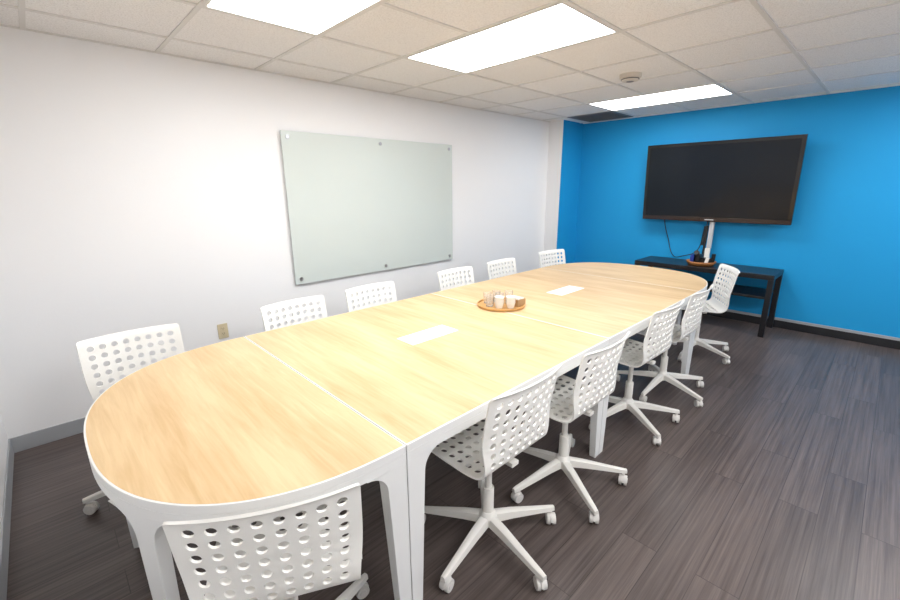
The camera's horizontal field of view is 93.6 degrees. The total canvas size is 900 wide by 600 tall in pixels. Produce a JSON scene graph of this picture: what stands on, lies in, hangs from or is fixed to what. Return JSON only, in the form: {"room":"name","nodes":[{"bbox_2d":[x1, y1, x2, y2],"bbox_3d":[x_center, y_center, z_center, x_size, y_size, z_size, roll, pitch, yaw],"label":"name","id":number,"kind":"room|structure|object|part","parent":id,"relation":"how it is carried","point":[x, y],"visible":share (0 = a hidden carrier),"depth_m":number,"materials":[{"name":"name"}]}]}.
{"room":"conference room","nodes":[
{"label":"conference room","id":0,"kind":"room"},
{"bbox_2d":[0,415,7,534],"bbox_3d":[-1.024,0.216,0.546,0.100,2.383,4.807,-14,20,-42],"label":"wall","id":1,"kind":"structure","parent":0,"point":[3,436],"depth_m":2.25,"materials":[{"name":"white paint"}]},
{"bbox_2d":[0,439,13,599],"bbox_3d":[-0.973,1.310,0.872,0.008,0.100,4.799,-14,20,-42],"label":"baseboard","id":2,"kind":"structure","parent":1,"relation":"attached to","point":[7,499],"depth_m":1.93,"materials":[{"name":"grey plastic"}]},
{"bbox_2d":[0,26,549,438],"bbox_3d":[-0.507,-0.791,4.328,6.285,2.383,0.100,-14,20,-42],"label":"wall","id":3,"kind":"structure","parent":0,"point":[139,189],"depth_m":2.87,"materials":[{"name":"white paint"}]},
{"bbox_2d":[10,417,85,452],"bbox_3d":[-0.642,0.368,4.413,5.579,0.100,0.008,-14,20,-42],"label":"baseboard","id":4,"kind":"structure","parent":3,"relation":"attached to","point":[57,432],"depth_m":2.65,"materials":[{"name":"grey plastic"}]},
{"bbox_2d":[217,323,228,338],"bbox_3d":[-1.755,0.241,3.268,0.072,0.116,0.010,-14,20,-42],"label":"wall outlet","id":5,"kind":"object","parent":3,"relation":"attached to","point":[222,328],"visible":1,"depth_m":3.27,"materials":[{"name":"beige plastic"}]},
{"bbox_2d":[280,130,452,284],"bbox_3d":[-0.649,-0.895,4.059,1.860,1.230,0.037,-14,20,-42],"label":"whiteboard","id":6,"kind":"object","parent":3,"relation":"attached to","point":[357,205],"visible":1,"depth_m":3.91,"materials":[{"name":"white glass"}]},
{"bbox_2d":[0,0,899,122],"bbox_3d":[1.189,-1.552,2.302,6.285,0.100,5.007,-14,20,-42],"label":"ceiling","id":7,"kind":"structure","parent":0,"point":[382,28],"depth_m":2.62,"materials":[{"name":"tile"}]},
{"bbox_2d":[203,0,382,35],"bbox_3d":[-0.549,-1.347,1.790,0.586,0.007,1.195,-14,20,-42],"label":"frame","id":8,"kind":"object","parent":7,"relation":"attached to","point":[209,1],"visible":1,"depth_m":2.14,"materials":[{"name":"white"}]},
{"bbox_2d":[208,0,377,33],"bbox_3d":[-0.549,-1.348,1.790,0.562,0.004,1.171,-14,20,-42],"label":"diffuser","id":9,"kind":"object","parent":8,"relation":"attached to","point":[313,16],"visible":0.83,"depth_m":2.07,"materials":[{"name":"white plastic"}]},
{"bbox_2d":[0,0,899,123],"bbox_3d":[1.189,-1.501,2.316,6.085,0.006,4.807,-14,20,-42],"label":"grid","id":10,"kind":"object","parent":7,"relation":"attached to","point":[21,8],"depth_m":2.70,"materials":[{"name":"white metal"}]},
{"bbox_2d":[406,2,617,72],"bbox_3d":[0.328,-1.571,2.608,0.586,0.007,1.195,-14,20,-42],"label":"frame","id":11,"kind":"object","parent":7,"relation":"attached to","point":[563,3],"visible":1,"depth_m":2.47,"materials":[{"name":"white metal"}]},
{"bbox_2d":[409,4,613,71],"bbox_3d":[0.328,-1.572,2.607,0.562,0.004,1.171,-14,20,-42],"label":"ceiling light","id":12,"kind":"object","parent":11,"relation":"attached to","point":[560,25],"visible":0.93,"depth_m":2.52,"materials":[{"name":"white plastic"}]},
{"bbox_2d":[567,111,633,121],"bbox_3d":[1.882,-2.293,5.289,0.586,0.010,0.586,-14,20,-42],"label":"ceiling vent","id":13,"kind":"object","parent":7,"relation":"in","point":[610,115],"visible":0.99,"depth_m":5.26,"materials":[{"name":"grey metal"}]},
{"bbox_2d":[619,72,641,82],"bbox_3d":[1.419,-1.745,3.325,0.164,0.055,0.164,-14,20,-42],"label":"smoke detector","id":14,"kind":"object","parent":7,"relation":"attached to","point":[628,77],"visible":1,"depth_m":3.28,"materials":[{"name":"beige plastic"}]},
{"bbox_2d":[589,84,732,110],"bbox_3d":[2.080,-2.019,4.243,0.586,0.007,1.195,-14,20,-42],"label":"frame","id":15,"kind":"object","parent":7,"relation":"attached to","point":[713,84],"visible":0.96,"depth_m":4.19,"materials":[{"name":"white metal"}]},
{"bbox_2d":[592,85,730,109],"bbox_3d":[2.080,-2.021,4.242,0.562,0.004,1.171,-14,20,-42],"label":"diffuser","id":16,"kind":"object","parent":15,"relation":"attached to","point":[711,90],"visible":0.93,"depth_m":4.18,"materials":[{"name":"white plastic"}]},
{"bbox_2d":[7,310,899,599],"bbox_3d":[1.209,0.848,2.938,6.285,0.100,5.007,-14,20,-42],"label":"floor","id":17,"kind":"structure","parent":0,"point":[784,484],"depth_m":2.11,"materials":[{"name":"plastic"}]},
{"bbox_2d":[76,323,184,514],"bbox_3d":[-1.531,0.599,2.151,0.648,0.829,0.643,-14,20,-42],"label":"swivel chair","id":18,"kind":"object","parent":17,"relation":"on","point":[91,506],"visible":0.32,"depth_m":2.16,"materials":[{"name":"white plastic"}]},
{"bbox_2d":[162,483,369,599],"bbox_3d":[-0.502,0.829,1.249,0.667,0.829,0.654,-5,15,-16],"label":"swivel chair","id":19,"kind":"object","parent":17,"relation":"on","point":[263,561],"visible":1,"depth_m":1.04,"materials":[{"name":"white plastic"}]},
{"bbox_2d":[260,295,327,330],"bbox_3d":[-0.898,0.432,2.760,0.661,0.829,0.662,13,20,42],"label":"swivel chair","id":20,"kind":"object","parent":17,"relation":"on","point":[320,298],"visible":0.17,"depth_m":2.78,"materials":[{"name":"white plastic"}]},
{"bbox_2d":[345,281,396,311],"bbox_3d":[-0.495,0.325,3.150,0.646,0.829,0.670,-14,20,-42],"label":"swivel chair","id":21,"kind":"object","parent":17,"relation":"on","point":[385,285],"visible":0.18,"depth_m":3.20,"materials":[{"name":"white plastic"}]},
{"bbox_2d":[83,262,707,599],"bbox_3d":[0.425,0.414,2.978,4.488,0.730,1.477,-14,20,-42],"label":"conference table","id":22,"kind":"object","parent":17,"relation":"on","point":[292,414],"visible":0.8,"depth_m":1.68,"materials":[{"name":"brown wood"}]},
{"bbox_3d":[-1.391,0.770,1.814,0.040,0.668,0.273,-6,16,-18],"label":"leg","id":23,"kind":"part","parent":22,"relation":"part of","materials":[{"name":"white metal"}]},
{"bbox_3d":[-0.851,0.909,1.272,0.148,0.668,0.262,-14,20,-42],"label":"leg","id":24,"kind":"part","parent":22,"relation":"part of","materials":[{"name":"white metal"}]},
{"bbox_3d":[-0.223,0.858,1.446,0.149,0.668,0.087,-14,20,-42],"label":"leg","id":25,"kind":"part","parent":22,"relation":"part of","materials":[{"name":"white metal"}]},
{"bbox_3d":[-0.113,0.830,1.548,0.149,0.668,0.087,-14,20,-42],"label":"leg","id":26,"kind":"part","parent":22,"relation":"part of","materials":[{"name":"white metal"}]},
{"bbox_2d":[397,325,457,344],"bbox_3d":[-0.122,0.193,2.391,0.340,0.007,0.140,-14,20,-42],"label":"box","id":27,"kind":"object","parent":22,"relation":"on","point":[428,334],"visible":1,"depth_m":2.37,"materials":[{"name":"white"}]},
{"bbox_2d":[477,290,525,311],"bbox_3d":[0.358,-0.003,2.956,0.336,0.088,0.336,-14,20,-42],"label":"serving tray","id":28,"kind":"object","parent":22,"relation":"on","point":[495,301],"visible":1,"depth_m":2.90,"materials":[{"name":"brown wood"}]},
{"bbox_2d":[546,285,583,295],"bbox_3d":[0.927,-0.079,3.384,0.340,0.007,0.140,-14,20,-42],"label":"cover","id":29,"kind":"object","parent":22,"relation":"on","point":[562,291],"visible":1,"depth_m":3.36,"materials":[{"name":"white plastic"}]},
{"bbox_3d":[0.927,-0.081,3.383,0.316,0.003,0.116,-14,20,-42],"label":"lid","id":30,"kind":"part","parent":29,"relation":"part of","materials":[{"name":"white plastic"}]},
{"bbox_3d":[0.792,0.598,2.393,0.149,0.668,0.087,-14,20,-42],"label":"leg","id":31,"kind":"part","parent":22,"relation":"part of","materials":[{"name":"white metal"}]},
{"bbox_3d":[0.901,0.570,2.495,0.149,0.668,0.087,-14,20,-42],"label":"leg","id":32,"kind":"part","parent":22,"relation":"part of","materials":[{"name":"white metal"}]},
{"bbox_3d":[2.237,0.119,4.154,0.040,0.668,0.273,-5,16,-17],"label":"leg","id":33,"kind":"part","parent":22,"relation":"part of","materials":[{"name":"white metal"}]},
{"bbox_3d":[1.884,0.319,3.412,0.149,0.668,0.087,-14,20,-42],"label":"leg","id":34,"kind":"part","parent":22,"relation":"part of","materials":[{"name":"white metal"}]},
{"bbox_3d":[1.994,0.291,3.514,0.149,0.668,0.087,-14,20,-42],"label":"leg","id":35,"kind":"part","parent":22,"relation":"part of","materials":[{"name":"white metal"}]},
{"bbox_2d":[437,266,473,290],"bbox_3d":[0.185,0.149,3.794,0.648,0.829,0.670,-14,20,-42],"label":"swivel chair","id":36,"kind":"object","parent":17,"relation":"on","point":[466,268],"visible":0.2,"depth_m":3.83,"materials":[{"name":"white plastic"}]},
{"bbox_2d":[424,363,561,592],"bbox_3d":[0.169,0.671,1.783,0.647,0.851,0.645,-14,20,-42],"label":"swivel chair","id":37,"kind":"object","parent":17,"relation":"on","point":[492,448],"visible":0.86,"depth_m":1.69,"materials":[{"name":"white plastic"}]},
{"bbox_2d":[487,258,516,279],"bbox_3d":[0.667,0.037,4.201,0.678,0.829,0.659,-14,20,-42],"label":"swivel chair","id":38,"kind":"object","parent":17,"relation":"on","point":[505,260],"visible":0.24,"depth_m":4.28,"materials":[{"name":"white plastic"}]},
{"bbox_2d":[539,249,565,267],"bbox_3d":[1.293,-0.136,4.832,0.642,0.829,0.670,-11,18,-35],"label":"swivel chair","id":39,"kind":"object","parent":17,"relation":"on","point":[555,251],"visible":0.21,"depth_m":4.88,"materials":[{"name":"white plastic"}]},
{"bbox_2d":[511,331,629,523],"bbox_3d":[0.587,0.559,2.197,0.668,0.847,0.640,-14,20,-42],"label":"swivel chair","id":40,"kind":"object","parent":17,"relation":"on","point":[570,405],"visible":0.82,"depth_m":2.10,"materials":[{"name":"white plastic"}]},
{"bbox_2d":[589,299,684,444],"bbox_3d":[1.184,0.397,2.796,0.668,0.844,0.640,-13,20,-40],"label":"swivel chair","id":41,"kind":"object","parent":17,"relation":"on","point":[633,358],"visible":0.76,"depth_m":2.68,"materials":[{"name":"white plastic"}]},
{"bbox_2d":[616,284,713,406],"bbox_3d":[1.629,0.292,3.187,0.647,0.839,0.654,-14,20,-42],"label":"swivel chair","id":42,"kind":"object","parent":17,"relation":"on","point":[680,332],"visible":0.68,"depth_m":3.12,"materials":[{"name":"white plastic"}]},
{"bbox_2d":[657,264,739,363],"bbox_3d":[2.314,0.089,3.953,0.664,0.829,0.651,3,15,14],"label":"swivel chair","id":43,"kind":"object","parent":17,"relation":"on","point":[712,305],"visible":0.7,"depth_m":3.85,"materials":[{"name":"white plastic"}]},
{"bbox_2d":[634,256,783,337],"bbox_3d":[2.939,-0.093,4.959,0.490,0.655,1.400,-14,20,-42],"label":"console table","id":44,"kind":"object","parent":17,"relation":"on","point":[772,275],"visible":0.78,"depth_m":4.61,"materials":[{"name":"black wood"}]},
{"bbox_2d":[686,250,715,266],"bbox_3d":[2.879,-0.484,4.834,0.300,0.165,0.300,-14,20,-42],"label":"basket","id":45,"kind":"object","parent":44,"relation":"on","point":[696,259],"visible":1,"depth_m":4.79,"materials":[{"name":"brown wood"}]},
{"bbox_2d":[707,281,772,298],"bbox_3d":[2.939,-0.175,4.937,0.470,0.025,1.300,-14,20,-42],"label":"shelf","id":46,"kind":"object","parent":44,"relation":"attached to","point":[739,290],"depth_m":4.57,"materials":[{"name":"black wood"}]},
{"bbox_3d":[3.251,0.092,4.348,0.050,0.605,0.050,-14,20,-42],"label":"leg","id":47,"kind":"part","parent":44,"relation":"part of","materials":[{"name":"black wood"}]},
{"bbox_3d":[3.567,0.011,4.643,0.050,0.605,0.050,-14,20,-42],"label":"leg","id":48,"kind":"part","parent":44,"relation":"part of","materials":[{"name":"black wood"}]},
{"bbox_2d":[543,120,563,264],"bbox_3d":[1.608,-1.276,6.089,0.506,2.383,0.216,-14,20,-42],"label":"wall column","id":49,"kind":"structure","parent":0,"point":[555,127],"depth_m":5.83,"materials":[{"name":"white paint"}]},
{"bbox_2d":[556,120,583,262],"bbox_3d":[1.685,-1.256,6.012,0.506,2.383,0.006,-14,20,-42],"label":"wall","id":50,"kind":"structure","parent":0,"point":[572,131],"depth_m":5.92,"materials":[{"name":"blue paint"}]},
{"bbox_2d":[574,86,899,337],"bbox_3d":[3.421,-0.921,4.694,0.100,2.383,4.807,-14,20,-42],"label":"wall","id":51,"kind":"structure","parent":0,"point":[839,254],"depth_m":4.39,"materials":[{"name":"blue paint"}]},
{"bbox_2d":[700,222,714,256],"bbox_3d":[3.024,-0.690,4.951,0.080,0.500,0.155,-14,20,-42],"label":"channel","id":52,"kind":"object","parent":51,"relation":"attached to","point":[705,251],"visible":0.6,"depth_m":4.94,"materials":[{"name":"silver metal"}]},
{"bbox_2d":[643,134,807,224],"bbox_3d":[3.007,-1.335,4.787,0.192,0.880,1.510,-14,20,-42],"label":"tv","id":53,"kind":"object","parent":51,"relation":"attached to","point":[749,180],"visible":1,"depth_m":4.66,"materials":[{"name":"black plastic"}]},
{"bbox_2d":[664,220,707,256],"bbox_3d":[2.813,-0.774,5.134,0.134,0.518,0.509,-11,18,-34],"label":"power cord","id":54,"kind":"object","parent":53,"relation":"hanging from","point":[664,220],"visible":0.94,"depth_m":5.28,"materials":[{"name":"black plastic"}]},
{"bbox_2d":[683,309,899,349],"bbox_3d":[3.468,0.220,4.874,0.012,0.085,4.585,-14,20,-42],"label":"baseboard","id":55,"kind":"structure","parent":51,"relation":"attached to","point":[871,340],"depth_m":4.45,"materials":[{"name":"black plastic"}]}
]}

